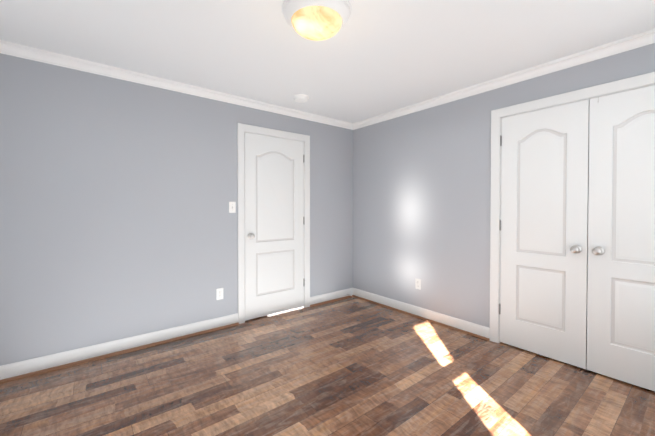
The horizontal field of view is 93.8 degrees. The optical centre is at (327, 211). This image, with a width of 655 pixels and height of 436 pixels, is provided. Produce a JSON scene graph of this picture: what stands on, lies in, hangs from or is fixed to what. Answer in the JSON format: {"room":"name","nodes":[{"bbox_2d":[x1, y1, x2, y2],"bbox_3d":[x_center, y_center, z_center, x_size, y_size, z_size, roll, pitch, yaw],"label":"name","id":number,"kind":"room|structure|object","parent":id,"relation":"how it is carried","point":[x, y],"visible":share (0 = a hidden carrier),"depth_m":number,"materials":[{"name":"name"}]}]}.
{"room":"empty bedroom","nodes":[
{"label":"empty bedroom","id":0,"kind":"room"},
{"bbox_2d":[0,53,352,365],"bbox_3d":[-1.184,-0.006,3.135,4.090,2.390,0.120,-1,1,-39],"label":"wall","id":1,"kind":"structure","parent":0,"point":[118,220],"depth_m":2.61,"materials":[{"name":"paint"}]},
{"bbox_2d":[0,313,238,382],"bbox_3d":[-1.770,1.139,2.587,2.113,0.113,0.030,-1,1,-39],"label":"baseboard","id":2,"kind":"structure","parent":1,"relation":"attached to","point":[24,368],"depth_m":2.54,"materials":[{"name":"white paint"}]},
{"bbox_2d":[0,40,354,129],"bbox_3d":[-1.129,-1.164,3.051,3.850,0.073,0.056,-1,1,-39],"label":"crown molding","id":3,"kind":"structure","parent":1,"relation":"attached to","point":[8,48],"depth_m":2.70,"materials":[{"name":"white paint"}]},
{"bbox_2d":[216,288,222,299],"bbox_3d":[-1.099,0.838,3.132,0.070,0.115,0.007,-1,1,-39],"label":"outlet","id":4,"kind":"object","parent":1,"relation":"attached to","point":[219,293],"visible":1,"depth_m":3.13,"materials":[{"name":"white plastic"}]},
{"bbox_2d":[229,202,235,212],"bbox_3d":[-0.991,-0.050,3.199,0.070,0.115,0.019,-1,1,-39],"label":"light switch","id":5,"kind":"object","parent":1,"relation":"attached to","point":[232,207],"visible":1,"depth_m":3.20,"materials":[{"name":"white plastic"}]},
{"bbox_2d":[237,123,309,323],"bbox_3d":[-0.622,0.120,3.573,0.928,2.125,0.138,-1,1,-39],"label":"door frame","id":6,"kind":"structure","parent":1,"relation":"attached to","point":[252,129],"depth_m":3.29,"materials":[{"name":"white paint"}]},
{"bbox_2d":[244,132,304,320],"bbox_3d":[-0.578,0.157,3.526,0.770,2.030,0.102,-1,1,-39],"label":"door","id":7,"kind":"structure","parent":1,"relation":"in","point":[274,227],"depth_m":3.51,"materials":[{"name":"white paint"}]},
{"bbox_2d":[310,288,351,306],"bbox_3d":[0.059,1.120,4.045,0.709,0.113,0.030,-1,1,-39],"label":"baseboard","id":8,"kind":"structure","parent":1,"relation":"attached to","point":[337,295],"depth_m":4.02,"materials":[{"name":"white paint"}]},
{"bbox_2d":[0,297,654,435],"bbox_3d":[-0.077,1.257,1.764,4.090,0.100,3.670,-1,1,-39],"label":"floor","id":9,"kind":"structure","parent":0,"point":[352,366],"depth_m":2.09,"materials":[{"name":"laminate"}]},
{"bbox_2d":[0,0,654,122],"bbox_3d":[-0.077,-1.233,1.731,4.090,0.100,3.670,-1,1,-39],"label":"ceiling","id":10,"kind":"structure","parent":0,"point":[371,58],"depth_m":2.13,"materials":[{"name":"white paint"}]},
{"bbox_2d":[293,94,308,102],"bbox_3d":[-0.277,-1.181,3.202,0.162,0.042,0.162,-1,1,-39],"label":"smoke detector","id":11,"kind":"object","parent":10,"relation":"attached to","point":[300,98],"visible":1,"depth_m":3.16,"materials":[{"name":"white plastic"}]},
{"bbox_2d":[282,0,350,40],"bbox_3d":[-0.063,-1.114,1.808,0.402,0.140,0.402,-1,1,-39],"label":"ceiling light","id":12,"kind":"object","parent":10,"relation":"attached to","point":[317,20],"visible":1,"depth_m":1.72,"materials":[{"name":"white"}]},
{"bbox_2d":[353,43,654,327],"bbox_3d":[1.512,-0.004,2.938,0.120,2.390,3.550,-1,1,-39],"label":"wall","id":13,"kind":"structure","parent":0,"point":[421,192],"depth_m":3.26,"materials":[{"name":"paint"}]},
{"bbox_2d":[415,278,420,289],"bbox_3d":[1.022,0.814,3.461,0.007,0.115,0.070,-1,1,-39],"label":"outlet","id":14,"kind":"object","parent":13,"relation":"attached to","point":[417,283],"visible":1,"depth_m":3.45,"materials":[{"name":"white plastic"}]},
{"bbox_2d":[352,288,489,340],"bbox_3d":[0.925,1.127,3.568,0.030,0.113,1.856,-1,1,-39],"label":"baseboard","id":15,"kind":"structure","parent":13,"relation":"attached to","point":[470,328],"depth_m":3.35,"materials":[{"name":"white paint"}]},
{"bbox_2d":[352,29,654,128],"bbox_3d":[1.403,-1.162,2.919,0.056,0.073,3.300,-1,1,-39],"label":"crown molding","id":16,"kind":"structure","parent":13,"relation":"attached to","point":[645,38],"depth_m":2.56,"materials":[{"name":"white paint"}]},
{"bbox_2d":[499,99,589,368],"bbox_3d":[1.744,0.170,2.531,0.102,2.030,0.618,-1,1,-39],"label":"closet door","id":17,"kind":"structure","parent":13,"relation":"in","point":[543,225],"depth_m":2.50,"materials":[{"name":"white paint"}]},
{"bbox_2d":[490,72,654,342],"bbox_3d":[1.989,0.137,2.327,0.138,2.125,1.391,-1,1,-39],"label":"trim","id":18,"kind":"structure","parent":13,"relation":"attached to","point":[626,84],"depth_m":2.77,"materials":[{"name":"white paint"}]},
{"bbox_2d":[587,85,654,390],"bbox_3d":[2.133,0.175,2.044,0.102,2.032,0.618,-1,1,-39],"label":"closet door","id":19,"kind":"structure","parent":13,"relation":"in","point":[621,284],"depth_m":2.15,"materials":[{"name":"white paint"}]}
]}

